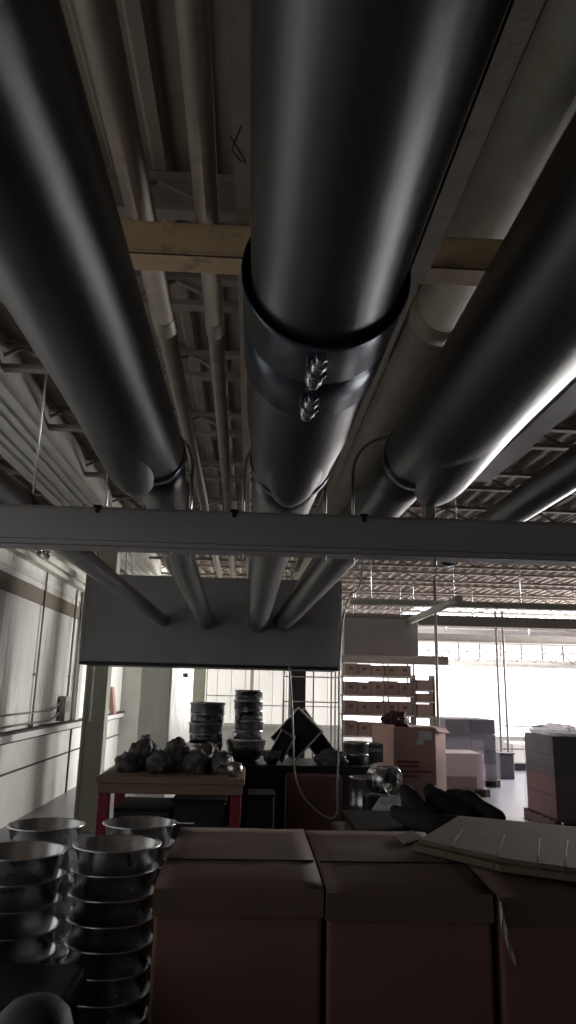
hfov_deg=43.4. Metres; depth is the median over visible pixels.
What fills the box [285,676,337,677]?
bar
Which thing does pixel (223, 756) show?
wrapped part
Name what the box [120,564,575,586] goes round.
roof truss
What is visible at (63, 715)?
box
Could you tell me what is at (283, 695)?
pole
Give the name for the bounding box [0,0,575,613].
ceiling
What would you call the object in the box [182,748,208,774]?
wrapped part
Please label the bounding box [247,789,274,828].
storage bin
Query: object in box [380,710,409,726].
rag
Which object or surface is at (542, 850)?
cardboard sheet
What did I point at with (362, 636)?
box
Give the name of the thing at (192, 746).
steel bowl
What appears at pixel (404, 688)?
carton
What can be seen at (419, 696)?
carton
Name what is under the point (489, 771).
carton
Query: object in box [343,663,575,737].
window
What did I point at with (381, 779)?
coil
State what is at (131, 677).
wall partition
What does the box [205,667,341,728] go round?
window
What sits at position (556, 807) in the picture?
carton
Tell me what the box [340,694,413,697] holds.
shelf
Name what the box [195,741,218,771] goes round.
wrapped part
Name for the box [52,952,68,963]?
steel pan
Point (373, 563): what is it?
roof truss
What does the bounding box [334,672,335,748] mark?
pole
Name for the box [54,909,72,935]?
steel pan
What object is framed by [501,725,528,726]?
guard rail
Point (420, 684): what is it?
carton
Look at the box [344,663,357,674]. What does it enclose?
carton
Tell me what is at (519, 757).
machine
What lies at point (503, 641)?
pole
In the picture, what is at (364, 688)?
carton
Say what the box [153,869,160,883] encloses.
steel pan
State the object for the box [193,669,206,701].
steel column
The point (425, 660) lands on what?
storage rack
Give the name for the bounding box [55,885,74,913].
steel pan
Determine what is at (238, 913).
carton
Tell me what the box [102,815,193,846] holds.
steel pan
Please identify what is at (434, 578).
pole
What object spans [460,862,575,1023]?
carton
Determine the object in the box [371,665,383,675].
carton
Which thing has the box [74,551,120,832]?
steel column
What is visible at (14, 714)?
pipe
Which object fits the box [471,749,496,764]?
carton
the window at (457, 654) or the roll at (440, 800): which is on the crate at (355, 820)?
the roll at (440, 800)
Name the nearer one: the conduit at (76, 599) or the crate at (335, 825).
the crate at (335, 825)
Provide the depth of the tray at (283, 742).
8.73 m
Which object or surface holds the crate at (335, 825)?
on the floor
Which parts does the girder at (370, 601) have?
hanger rod, hanger rod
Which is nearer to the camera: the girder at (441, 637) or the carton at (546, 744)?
the carton at (546, 744)
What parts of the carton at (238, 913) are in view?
lid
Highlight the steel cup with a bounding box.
[220,762,242,776]
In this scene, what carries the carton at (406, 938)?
on the floor
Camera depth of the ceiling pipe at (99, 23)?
2.33 m
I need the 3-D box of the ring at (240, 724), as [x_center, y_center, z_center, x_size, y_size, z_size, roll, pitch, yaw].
[-0.479,2.616,8.922,0.379,0.114,0.379,2,-14,-3]
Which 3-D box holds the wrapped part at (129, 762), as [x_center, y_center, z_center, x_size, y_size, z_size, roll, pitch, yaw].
[-1.601,2.491,7.244,0.285,0.186,0.380,2,-14,-3]
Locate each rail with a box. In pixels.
[4,548,85,592]
[294,0,544,571]
[473,377,575,481]
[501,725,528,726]
[503,748,525,749]
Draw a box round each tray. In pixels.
[270,706,322,761]
[270,728,295,762]
[302,708,333,754]
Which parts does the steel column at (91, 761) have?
plate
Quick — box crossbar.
[0,436,575,565]
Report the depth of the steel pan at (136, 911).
2.49 m
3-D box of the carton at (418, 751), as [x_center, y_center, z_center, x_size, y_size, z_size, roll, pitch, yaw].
[1.730,3.630,10.077,0.989,1.310,1.105,2,-14,-3]
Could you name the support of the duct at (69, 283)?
attached to the crossbar
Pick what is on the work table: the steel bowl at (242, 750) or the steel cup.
the steel cup
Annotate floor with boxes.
[0,750,575,841]
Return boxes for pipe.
[0,702,61,716]
[0,711,60,728]
[74,0,222,577]
[175,0,235,577]
[229,0,249,578]
[293,0,575,579]
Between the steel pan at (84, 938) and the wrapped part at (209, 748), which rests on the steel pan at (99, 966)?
the steel pan at (84, 938)
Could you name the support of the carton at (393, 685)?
on the storage rack
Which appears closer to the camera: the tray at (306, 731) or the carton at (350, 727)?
the tray at (306, 731)
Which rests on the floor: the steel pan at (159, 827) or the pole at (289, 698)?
the pole at (289, 698)
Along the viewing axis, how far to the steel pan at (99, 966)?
2.46 m
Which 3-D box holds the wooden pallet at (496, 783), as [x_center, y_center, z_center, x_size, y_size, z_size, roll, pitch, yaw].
[3.526,5.383,14.591,1.070,0.130,1.380,2,-14,-3]
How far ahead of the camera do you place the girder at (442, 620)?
13.49 m
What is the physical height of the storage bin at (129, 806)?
0.620 m
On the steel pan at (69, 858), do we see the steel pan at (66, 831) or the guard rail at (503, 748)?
the steel pan at (66, 831)
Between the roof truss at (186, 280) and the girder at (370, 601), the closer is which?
the roof truss at (186, 280)
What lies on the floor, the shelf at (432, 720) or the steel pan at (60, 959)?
the shelf at (432, 720)
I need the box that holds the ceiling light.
[406,561,462,623]
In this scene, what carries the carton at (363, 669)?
on the storage rack
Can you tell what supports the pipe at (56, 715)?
attached to the wall at (39, 764)
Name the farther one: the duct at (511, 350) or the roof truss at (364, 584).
the roof truss at (364, 584)
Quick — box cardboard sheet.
[413,816,575,881]
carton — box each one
[148,827,323,1023]
[284,772,341,831]
[305,830,494,1023]
[343,700,357,713]
[343,720,357,734]
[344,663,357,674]
[344,681,357,693]
[357,701,370,713]
[358,664,370,674]
[358,682,370,694]
[358,721,370,734]
[368,681,384,694]
[370,701,384,713]
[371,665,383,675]
[372,723,449,800]
[382,701,397,712]
[384,665,397,675]
[384,681,397,694]
[397,701,411,714]
[398,665,410,675]
[398,682,410,695]
[416,680,432,689]
[416,693,432,700]
[416,704,432,716]
[436,717,469,733]
[445,733,470,748]
[446,749,483,788]
[457,717,494,733]
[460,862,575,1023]
[470,734,495,748]
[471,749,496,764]
[483,764,496,779]
[524,732,575,755]
[525,750,575,775]
[526,768,575,796]
[527,786,575,819]
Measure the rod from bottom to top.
1.309 m
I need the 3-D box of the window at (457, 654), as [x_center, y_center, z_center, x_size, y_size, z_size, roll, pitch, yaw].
[6.048,4.602,23.904,9.300,0.460,0.050,2,-14,-3]
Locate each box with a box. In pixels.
[58,696,69,720]
[78,507,341,671]
[342,561,418,658]
[368,742,382,761]
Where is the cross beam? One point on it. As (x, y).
(152, 245)
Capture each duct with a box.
[0,0,214,629]
[0,468,169,627]
[241,0,509,632]
[272,112,575,631]
[438,444,575,566]
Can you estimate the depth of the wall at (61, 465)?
6.18 m
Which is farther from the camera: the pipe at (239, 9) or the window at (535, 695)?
the window at (535, 695)
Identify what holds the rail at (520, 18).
attached to the cross beam
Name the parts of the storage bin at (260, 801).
bin lid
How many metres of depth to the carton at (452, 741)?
14.13 m
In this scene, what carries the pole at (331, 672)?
on the floor
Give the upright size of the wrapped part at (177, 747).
0.333 m
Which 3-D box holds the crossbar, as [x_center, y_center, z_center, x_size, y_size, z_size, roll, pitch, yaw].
[0.200,-0.570,2.714,4.000,1.535,0.102,2,-14,-3]
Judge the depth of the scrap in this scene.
3.10 m
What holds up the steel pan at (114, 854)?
on the steel pan at (87, 887)
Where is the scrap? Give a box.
[395,830,421,844]
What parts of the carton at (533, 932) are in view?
lid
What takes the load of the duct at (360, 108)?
attached to the crossbar
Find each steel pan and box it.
[0,840,67,885]
[0,868,65,912]
[0,892,61,939]
[0,915,61,963]
[6,817,84,848]
[29,940,58,963]
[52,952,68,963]
[53,929,70,957]
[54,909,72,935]
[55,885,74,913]
[57,869,74,891]
[60,839,78,869]
[62,954,151,1006]
[64,930,152,979]
[66,907,153,952]
[67,883,154,927]
[70,861,161,901]
[72,834,161,875]
[75,978,149,1023]
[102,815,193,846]
[138,1004,148,1023]
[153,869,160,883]
[154,838,174,866]
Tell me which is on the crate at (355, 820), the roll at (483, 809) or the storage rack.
the roll at (483, 809)
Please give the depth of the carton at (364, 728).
12.25 m
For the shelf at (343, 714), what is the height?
0.030 m
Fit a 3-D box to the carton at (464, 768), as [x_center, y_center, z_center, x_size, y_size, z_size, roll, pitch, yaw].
[3.069,4.643,13.121,0.680,0.585,0.856,2,-14,-3]
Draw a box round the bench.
[226,757,377,828]
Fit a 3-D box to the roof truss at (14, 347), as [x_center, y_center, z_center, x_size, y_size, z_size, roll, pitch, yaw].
[4.315,-0.793,4.953,15.000,0.188,0.070,2,-14,-3]
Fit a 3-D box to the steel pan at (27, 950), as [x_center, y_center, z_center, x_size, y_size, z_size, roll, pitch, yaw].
[-0.941,1.458,2.460,0.322,0.102,0.322,6,-15,-20]
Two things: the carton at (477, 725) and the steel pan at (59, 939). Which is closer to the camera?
the steel pan at (59, 939)
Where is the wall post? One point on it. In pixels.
(76, 706)
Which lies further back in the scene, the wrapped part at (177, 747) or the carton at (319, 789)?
the carton at (319, 789)
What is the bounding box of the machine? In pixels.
[503,741,525,770]
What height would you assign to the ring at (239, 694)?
0.114 m
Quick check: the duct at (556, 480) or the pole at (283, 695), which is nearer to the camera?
the duct at (556, 480)
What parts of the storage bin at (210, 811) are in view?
bin lid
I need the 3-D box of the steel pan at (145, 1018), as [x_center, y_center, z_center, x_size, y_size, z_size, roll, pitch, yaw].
[-0.642,1.801,2.520,0.322,0.102,0.322,4,-14,-12]
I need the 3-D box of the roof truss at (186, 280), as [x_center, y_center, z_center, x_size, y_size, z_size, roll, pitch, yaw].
[0.867,-1.125,3.926,8.000,0.188,0.070,2,-14,-3]
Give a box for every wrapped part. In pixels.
[114,751,141,772]
[128,734,158,769]
[145,749,174,773]
[164,736,189,771]
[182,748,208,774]
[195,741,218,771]
[209,750,232,774]
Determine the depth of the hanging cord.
8.16 m
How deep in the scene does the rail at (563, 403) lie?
2.46 m
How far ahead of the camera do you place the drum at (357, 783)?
7.73 m
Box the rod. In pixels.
[32,351,46,493]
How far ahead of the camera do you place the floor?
11.43 m
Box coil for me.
[362,763,401,809]
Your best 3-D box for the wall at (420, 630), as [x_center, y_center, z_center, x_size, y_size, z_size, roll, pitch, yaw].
[3.270,5.650,23.632,15.000,3.890,0.200,2,-14,-3]
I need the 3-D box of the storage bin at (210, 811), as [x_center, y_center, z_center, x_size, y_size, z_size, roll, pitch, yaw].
[-0.877,3.179,7.193,0.520,0.700,0.670,2,-14,-3]
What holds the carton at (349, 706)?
on the storage rack
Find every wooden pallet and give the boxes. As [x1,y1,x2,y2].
[447,787,490,796]
[483,780,500,786]
[524,807,575,824]
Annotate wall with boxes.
[0,548,124,828]
[343,626,575,749]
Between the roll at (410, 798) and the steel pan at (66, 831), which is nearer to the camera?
the steel pan at (66, 831)
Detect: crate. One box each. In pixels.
[331,821,344,830]
[341,810,414,831]
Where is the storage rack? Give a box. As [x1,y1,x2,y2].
[340,656,448,751]
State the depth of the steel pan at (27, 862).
2.46 m
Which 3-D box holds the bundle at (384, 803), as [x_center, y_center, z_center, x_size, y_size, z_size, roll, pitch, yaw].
[0.980,2.804,6.877,0.327,0.202,0.342,11,-17,-36]
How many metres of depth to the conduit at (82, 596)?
12.25 m
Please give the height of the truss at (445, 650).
0.380 m
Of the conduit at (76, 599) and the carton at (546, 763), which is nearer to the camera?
the carton at (546, 763)
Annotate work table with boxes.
[95,766,244,835]
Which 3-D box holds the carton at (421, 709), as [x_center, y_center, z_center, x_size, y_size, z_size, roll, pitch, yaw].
[2.343,3.437,12.560,0.277,0.199,0.340,2,-14,-3]
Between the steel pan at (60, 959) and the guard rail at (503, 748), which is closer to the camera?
the steel pan at (60, 959)
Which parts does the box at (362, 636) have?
hanger rod, hanger rod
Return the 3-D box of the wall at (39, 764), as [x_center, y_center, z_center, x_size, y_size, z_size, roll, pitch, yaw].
[-3.535,2.066,9.617,0.330,3.890,28.000,2,-14,-3]
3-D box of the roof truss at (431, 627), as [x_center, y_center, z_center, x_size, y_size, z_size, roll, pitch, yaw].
[3.378,3.547,22.809,15.000,0.188,0.070,2,-14,-3]
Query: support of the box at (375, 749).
on the bench
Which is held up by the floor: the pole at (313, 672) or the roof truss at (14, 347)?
the pole at (313, 672)
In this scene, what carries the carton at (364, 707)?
on the storage rack
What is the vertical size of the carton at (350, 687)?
0.216 m
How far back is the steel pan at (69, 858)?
2.98 m
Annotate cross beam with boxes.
[121,220,503,285]
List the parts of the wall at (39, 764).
siding panel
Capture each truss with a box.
[0,271,421,320]
[0,455,575,494]
[1,341,390,387]
[30,491,575,522]
[48,406,575,450]
[95,551,575,571]
[106,168,464,223]
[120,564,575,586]
[342,582,575,597]
[342,592,575,603]
[343,602,575,615]
[348,610,575,618]
[418,626,575,632]
[418,648,575,664]
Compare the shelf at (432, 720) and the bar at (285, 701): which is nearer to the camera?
the bar at (285, 701)
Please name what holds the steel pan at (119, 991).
on the steel pan at (133, 1012)
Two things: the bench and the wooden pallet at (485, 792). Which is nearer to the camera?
the bench
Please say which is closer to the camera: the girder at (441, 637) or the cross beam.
the cross beam
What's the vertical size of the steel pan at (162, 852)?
0.102 m
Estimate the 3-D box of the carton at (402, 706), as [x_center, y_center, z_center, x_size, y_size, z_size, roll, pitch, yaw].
[1.994,3.396,12.537,0.223,0.212,0.369,2,-14,-3]
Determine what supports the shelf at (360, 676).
attached to the storage rack
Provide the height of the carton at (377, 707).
0.207 m
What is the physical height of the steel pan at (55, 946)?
0.102 m
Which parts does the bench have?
panel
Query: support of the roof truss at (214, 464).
attached to the ceiling
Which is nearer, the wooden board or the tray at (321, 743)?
the tray at (321, 743)
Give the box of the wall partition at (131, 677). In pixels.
[116,601,342,757]
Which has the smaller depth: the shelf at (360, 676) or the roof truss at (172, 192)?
the roof truss at (172, 192)
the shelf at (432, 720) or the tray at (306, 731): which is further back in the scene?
the shelf at (432, 720)
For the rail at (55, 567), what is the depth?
10.45 m
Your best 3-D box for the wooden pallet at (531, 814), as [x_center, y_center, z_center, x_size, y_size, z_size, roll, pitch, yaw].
[4.136,4.316,10.168,1.250,0.130,1.150,2,-14,-3]
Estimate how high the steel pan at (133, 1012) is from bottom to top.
0.102 m
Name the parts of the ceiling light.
hanger rod, hanger rod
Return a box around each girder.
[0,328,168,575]
[342,573,575,629]
[349,560,575,611]
[418,609,575,644]
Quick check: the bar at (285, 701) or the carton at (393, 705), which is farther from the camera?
the carton at (393, 705)
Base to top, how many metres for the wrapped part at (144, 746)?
0.344 m
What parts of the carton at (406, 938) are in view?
lid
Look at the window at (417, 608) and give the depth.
19.76 m
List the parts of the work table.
leg, leg, leg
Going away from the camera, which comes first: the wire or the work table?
the wire
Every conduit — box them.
[28,572,48,727]
[66,589,78,695]
[70,592,83,719]
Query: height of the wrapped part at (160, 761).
0.218 m
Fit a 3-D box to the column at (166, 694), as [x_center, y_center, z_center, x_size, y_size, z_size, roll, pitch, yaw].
[-1.964,2.818,11.784,0.720,3.530,0.720,-6,-16,28]
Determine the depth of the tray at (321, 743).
9.06 m
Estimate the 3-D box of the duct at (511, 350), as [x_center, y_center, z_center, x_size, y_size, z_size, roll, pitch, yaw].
[0.316,0.219,4.084,0.345,0.287,9.204,2,-14,-4]
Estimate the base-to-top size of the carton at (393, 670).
0.177 m
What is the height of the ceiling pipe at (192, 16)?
0.091 m
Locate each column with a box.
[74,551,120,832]
[128,575,193,797]
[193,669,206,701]
[289,671,305,757]
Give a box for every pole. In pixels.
[282,571,286,723]
[287,572,292,757]
[312,672,313,757]
[330,672,331,744]
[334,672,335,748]
[433,577,439,726]
[494,611,502,751]
[501,611,509,751]
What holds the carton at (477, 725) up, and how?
on the carton at (478, 741)
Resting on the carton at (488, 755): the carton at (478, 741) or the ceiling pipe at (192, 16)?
the carton at (478, 741)
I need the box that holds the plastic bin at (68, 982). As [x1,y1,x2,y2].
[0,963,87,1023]
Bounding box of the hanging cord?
[288,560,363,818]
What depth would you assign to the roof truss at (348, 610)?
19.76 m
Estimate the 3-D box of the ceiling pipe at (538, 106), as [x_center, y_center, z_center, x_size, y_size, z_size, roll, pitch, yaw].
[0.581,-0.266,6.484,0.306,0.306,13.601,2,-14,-3]
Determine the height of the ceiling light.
1.090 m
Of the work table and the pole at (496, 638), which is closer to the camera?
the work table
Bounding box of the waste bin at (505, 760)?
[496,752,514,779]
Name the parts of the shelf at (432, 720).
shelf, shelf, shelf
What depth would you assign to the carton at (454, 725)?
14.21 m
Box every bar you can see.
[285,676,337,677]
[285,701,337,702]
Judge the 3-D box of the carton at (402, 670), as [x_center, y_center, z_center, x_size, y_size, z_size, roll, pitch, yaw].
[2.008,2.788,12.685,0.223,0.180,0.369,2,-14,-3]
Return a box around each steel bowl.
[187,742,222,751]
[225,738,267,761]
[262,750,281,764]
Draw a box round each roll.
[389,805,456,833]
[399,784,438,813]
[423,783,474,816]
[445,788,505,819]
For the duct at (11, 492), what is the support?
hanging from the rod
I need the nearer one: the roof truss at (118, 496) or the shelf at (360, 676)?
the roof truss at (118, 496)
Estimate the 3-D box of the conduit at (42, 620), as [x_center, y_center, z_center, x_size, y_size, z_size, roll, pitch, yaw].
[-3.459,1.892,10.076,0.083,2.130,0.081,2,-14,-3]
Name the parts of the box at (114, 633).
corner trim, corner trim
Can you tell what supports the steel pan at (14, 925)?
on the steel pan at (27, 950)
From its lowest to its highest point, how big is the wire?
0.091 m
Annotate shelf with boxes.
[340,675,413,678]
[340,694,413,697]
[340,713,413,716]
[340,733,371,737]
[410,675,435,725]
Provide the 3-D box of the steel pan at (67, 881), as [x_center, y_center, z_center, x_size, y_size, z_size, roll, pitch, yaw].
[-1.026,1.526,3.026,0.322,0.102,0.322,-6,-16,27]
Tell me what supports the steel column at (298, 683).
on the floor
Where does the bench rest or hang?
on the floor
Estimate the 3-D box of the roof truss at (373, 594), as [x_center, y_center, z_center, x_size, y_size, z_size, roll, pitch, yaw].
[3.714,1.990,16.405,15.000,0.188,0.070,2,-14,-3]
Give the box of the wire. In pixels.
[230,125,245,162]
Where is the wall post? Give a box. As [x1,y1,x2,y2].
[72,597,83,719]
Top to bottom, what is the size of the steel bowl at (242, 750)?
0.260 m
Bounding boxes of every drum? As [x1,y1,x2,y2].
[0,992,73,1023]
[348,775,372,809]
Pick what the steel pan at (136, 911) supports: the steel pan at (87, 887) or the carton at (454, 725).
the steel pan at (87, 887)
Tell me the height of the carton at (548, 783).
0.257 m
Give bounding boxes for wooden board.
[109,687,115,714]
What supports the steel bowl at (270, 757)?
on the bench
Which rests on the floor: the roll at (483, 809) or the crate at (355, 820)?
the crate at (355, 820)
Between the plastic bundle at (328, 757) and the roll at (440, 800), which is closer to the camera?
the roll at (440, 800)
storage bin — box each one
[113,797,173,817]
[171,794,227,839]
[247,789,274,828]
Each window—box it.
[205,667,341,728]
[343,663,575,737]
[402,607,575,618]
[418,643,575,660]
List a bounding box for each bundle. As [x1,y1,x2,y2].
[313,748,348,765]
[372,796,400,810]
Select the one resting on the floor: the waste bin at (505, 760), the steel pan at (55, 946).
the waste bin at (505, 760)
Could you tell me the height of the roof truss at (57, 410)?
0.188 m
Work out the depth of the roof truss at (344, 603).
18.14 m
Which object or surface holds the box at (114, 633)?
hanging from the ceiling
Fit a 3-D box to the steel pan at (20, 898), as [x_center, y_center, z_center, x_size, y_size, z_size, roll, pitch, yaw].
[-0.938,1.305,2.497,0.322,0.102,0.322,4,-14,-11]

